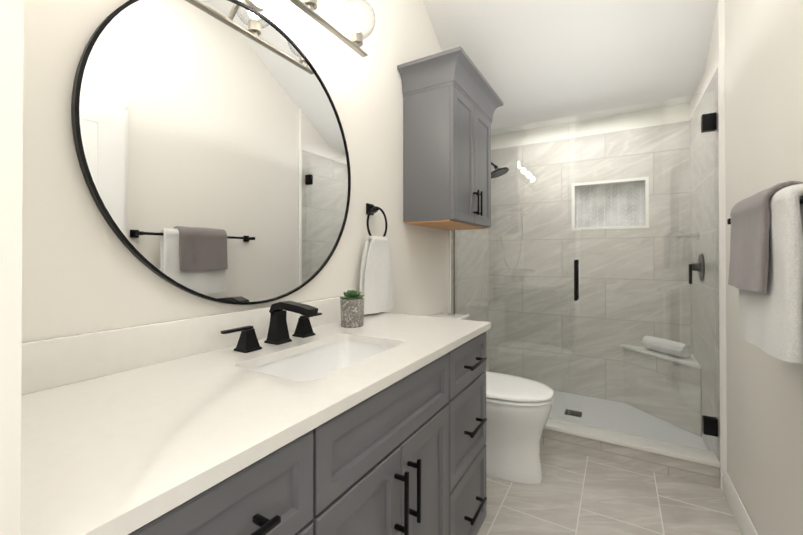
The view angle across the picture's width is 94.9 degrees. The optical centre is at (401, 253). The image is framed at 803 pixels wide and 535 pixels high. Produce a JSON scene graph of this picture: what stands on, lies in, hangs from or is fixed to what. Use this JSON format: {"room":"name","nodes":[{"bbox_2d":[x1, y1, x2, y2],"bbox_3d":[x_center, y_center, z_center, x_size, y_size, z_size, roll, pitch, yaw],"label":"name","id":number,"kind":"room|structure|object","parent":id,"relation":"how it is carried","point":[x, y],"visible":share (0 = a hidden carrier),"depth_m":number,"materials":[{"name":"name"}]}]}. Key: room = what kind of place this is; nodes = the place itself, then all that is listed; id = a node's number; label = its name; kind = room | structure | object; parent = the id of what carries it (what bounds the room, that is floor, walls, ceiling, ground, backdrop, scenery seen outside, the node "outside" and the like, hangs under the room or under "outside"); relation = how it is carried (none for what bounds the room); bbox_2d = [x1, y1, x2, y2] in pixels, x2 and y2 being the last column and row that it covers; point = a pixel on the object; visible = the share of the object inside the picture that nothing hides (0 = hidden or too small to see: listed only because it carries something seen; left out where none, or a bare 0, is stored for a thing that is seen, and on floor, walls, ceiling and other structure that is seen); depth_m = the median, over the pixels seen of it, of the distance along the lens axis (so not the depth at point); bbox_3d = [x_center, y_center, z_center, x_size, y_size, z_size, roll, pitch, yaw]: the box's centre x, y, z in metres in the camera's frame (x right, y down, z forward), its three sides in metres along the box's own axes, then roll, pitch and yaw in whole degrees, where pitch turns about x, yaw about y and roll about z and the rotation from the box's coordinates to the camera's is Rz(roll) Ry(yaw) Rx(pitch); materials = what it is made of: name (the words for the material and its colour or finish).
{"room":"bathroom","nodes":[
{"label":"bathroom","id":0,"kind":"room"},
{"bbox_2d":[0,0,23,534],"bbox_3d":[-0.769,-0.407,0.178,0.600,3.200,0.697,0,0,31],"label":"wall","id":1,"kind":"structure","parent":0,"point":[11,98],"depth_m":0.32,"materials":[{"name":"white paint"}]},
{"bbox_2d":[22,0,447,341],"bbox_3d":[-0.222,-0.398,1.796,0.100,3.200,4.240,0,0,31],"label":"wall","id":2,"kind":"structure","parent":0,"point":[85,269],"depth_m":0.99,"materials":[{"name":"white paint"}]},
{"bbox_2d":[21,296,368,391],"bbox_3d":[-0.479,0.235,1.230,0.022,0.102,1.404,0,0,31],"label":"backsplash","id":3,"kind":"structure","parent":2,"relation":"attached to","point":[46,363],"depth_m":0.91,"materials":[{"name":"white stone"}]},
{"bbox_2d":[71,0,350,304],"bbox_3d":[-0.480,-0.318,1.233,0.019,0.970,0.970,0,0,31],"label":"round mirror","id":4,"kind":"object","parent":2,"relation":"attached to","point":[210,143],"visible":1,"depth_m":1.09,"materials":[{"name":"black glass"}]},
{"bbox_2d":[245,0,374,56],"bbox_3d":[-0.407,-0.906,1.153,0.230,0.197,0.914,0,0,31],"label":"sconce","id":5,"kind":"object","parent":2,"relation":"attached to","point":[357,21],"visible":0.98,"depth_m":1.40,"materials":[{"name":"silver metal"}]},
{"bbox_2d":[360,203,393,313],"bbox_3d":[-0.124,0.018,1.777,0.079,0.520,0.250,0,0,31],"label":"towel ring","id":6,"kind":"object","parent":2,"relation":"attached to","point":[376,279],"visible":0.98,"depth_m":1.73,"materials":[{"name":"white fabric"}]},
{"bbox_2d":[397,46,502,229],"bbox_3d":[0.338,-0.602,2.278,0.370,0.866,0.796,0,0,31],"label":"upper cabinet","id":7,"kind":"object","parent":2,"relation":"attached to","point":[452,101],"visible":1,"depth_m":2.03,"materials":[{"name":"grey wood"}]},
{"bbox_2d":[448,227,488,370],"bbox_3d":[0.572,0.124,3.028,0.014,2.170,0.906,0,0,31],"label":"wall tile","id":8,"kind":"structure","parent":2,"relation":"attached to","point":[468,281],"depth_m":3.00,"materials":[{"name":"grey tile"}]},
{"bbox_2d":[491,162,508,177],"bbox_3d":[0.752,-0.719,3.058,0.271,0.183,0.170,0,0,31],"label":"shower head","id":9,"kind":"object","parent":8,"relation":"attached to","point":[499,173],"depth_m":3.02},
{"bbox_2d":[423,0,717,135],"bbox_3d":[0.476,-1.500,1.391,1.719,0.800,4.240,0,0,31],"label":"ceiling","id":10,"kind":"structure","parent":0,"point":[537,61],"depth_m":2.33,"materials":[{"name":"white paint"}]},
{"bbox_2d":[491,103,689,149],"bbox_3d":[1.476,-1.475,3.088,1.519,1.030,0.100,0,0,31],"label":"wall","id":11,"kind":"structure","parent":0,"point":[539,135],"depth_m":2.97,"materials":[{"name":"white paint"}]},
{"bbox_2d":[489,121,690,401],"bbox_3d":[1.475,0.125,3.078,1.519,2.170,0.103,0,0,31],"label":"wall tile","id":12,"kind":"structure","parent":11,"relation":"attached to","point":[531,281],"depth_m":3.01,"materials":[{"name":"grey tile"}]},
{"bbox_2d":[477,444,741,534],"bbox_3d":[0.229,1.228,0.956,1.719,0.060,3.266,0,0,31],"label":"floor","id":13,"kind":"structure","parent":0,"point":[572,493],"depth_m":1.77,"materials":[{"name":"tile"}]},
{"bbox_2d":[109,324,490,534],"bbox_3d":[-0.228,0.755,1.073,0.610,0.887,1.393,0,0,31],"label":"bathroom vanity","id":14,"kind":"object","parent":13,"relation":"on","point":[375,424],"depth_m":0.84,"materials":[{"name":"grey"}]},
{"bbox_2d":[21,312,490,534],"bbox_3d":[-0.235,0.297,1.086,0.587,0.025,1.404,0,0,31],"label":"countertop","id":15,"kind":"structure","parent":14,"relation":"on","point":[98,454],"depth_m":0.64,"materials":[{"name":"white stone"}]},
{"bbox_2d":[221,301,321,352],"bbox_3d":[-0.343,0.218,1.155,0.185,0.133,0.388,0,0,31],"label":"faucet","id":16,"kind":"object","parent":15,"relation":"on","point":[278,333],"visible":1,"depth_m":1.16,"materials":[{"name":"black metal"}]},
{"bbox_2d":[257,336,384,375],"bbox_3d":[-0.209,0.374,1.065,0.272,0.153,0.458,0,0,31],"label":"sink","id":17,"kind":"object","parent":15,"relation":"in","point":[320,357],"depth_m":1.23,"materials":[{"name":"white ceramic"}]},
{"bbox_2d":[340,290,364,327],"bbox_3d":[-0.195,0.216,1.462,0.098,0.141,0.098,0,0,31],"label":"succulent plant","id":18,"kind":"object","parent":15,"relation":"on","point":[352,307],"visible":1,"depth_m":1.43,"materials":[{"name":"green plant"}]},
{"bbox_2d":[429,312,553,483],"bbox_3d":[0.469,0.798,2.113,0.753,0.811,0.454,0,0,31],"label":"toilet","id":19,"kind":"object","parent":13,"relation":"on","point":[518,410],"visible":0.35,"depth_m":1.93,"materials":[{"name":"white ceramic"}]},
{"bbox_2d":[549,390,706,449],"bbox_3d":[1.254,1.181,2.697,1.519,0.053,0.774,0,0,31],"label":"pan","id":20,"kind":"object","parent":13,"relation":"on","point":[598,416],"depth_m":2.58,"materials":[{"name":"white"}]},
{"bbox_2d":[621,344,700,436],"bbox_3d":[1.794,0.932,2.593,0.432,0.449,0.401,0,0,31],"label":"shower bench","id":21,"kind":"object","parent":20,"relation":"on","point":[635,351],"depth_m":2.55,"materials":[{"name":"tile"}]},
{"bbox_2d":[641,336,690,357],"bbox_3d":[1.862,0.655,2.606,0.102,0.095,0.314,0,0,-16],"label":"roll","id":22,"kind":"object","parent":21,"relation":"on","point":[674,349],"depth_m":2.55,"materials":[{"name":"white fabric"}]},
{"bbox_2d":[540,417,719,487],"bbox_3d":[1.022,1.139,2.314,1.481,0.133,0.138,0,0,31],"label":"shower curb","id":23,"kind":"structure","parent":13,"relation":"on","point":[696,465],"depth_m":2.09,"materials":[{"name":"tile"}]},
{"bbox_2d":[454,91,717,455],"bbox_3d":[1.024,0.107,2.320,1.478,1.929,0.103,0,0,31],"label":"glass","id":24,"kind":"object","parent":23,"relation":"on","point":[709,426],"visible":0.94,"depth_m":2.19,"materials":[{"name":"clear glass"}]},
{"bbox_2d":[725,0,802,534],"bbox_3d":[1.173,-0.402,0.974,0.100,3.200,4.240,0,0,31],"label":"wall","id":25,"kind":"structure","parent":0,"point":[763,94],"depth_m":1.39,"materials":[{"name":"white paint"}]},
{"bbox_2d":[690,0,726,490],"bbox_3d":[1.864,-0.245,2.267,0.024,2.900,0.910,0,0,31],"label":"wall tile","id":26,"kind":"structure","parent":25,"relation":"attached to","point":[713,78],"depth_m":2.04,"materials":[{"name":"grey tile"}]},
{"bbox_2d":[689,254,704,283],"bbox_3d":[1.834,0.095,2.300,0.066,0.190,0.170,0,0,31],"label":"shower valve","id":27,"kind":"object","parent":26,"relation":"attached to","point":[701,265],"depth_m":2.28,"materials":[{"name":"black metal"}]},
{"bbox_2d":[723,471,757,534],"bbox_3d":[1.284,1.147,1.271,0.015,0.105,1.376,0,0,31],"label":"baseboard","id":28,"kind":"structure","parent":25,"relation":"attached to","point":[742,517],"depth_m":1.61,"materials":[{"name":"white paint"}]},
{"bbox_2d":[727,181,802,362],"bbox_3d":[1.091,0.039,1.089,0.157,0.447,0.828,0,0,31],"label":"towel","id":29,"kind":"object","parent":25,"relation":"attached to","point":[765,277],"visible":1,"depth_m":0.95,"materials":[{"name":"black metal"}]}
]}

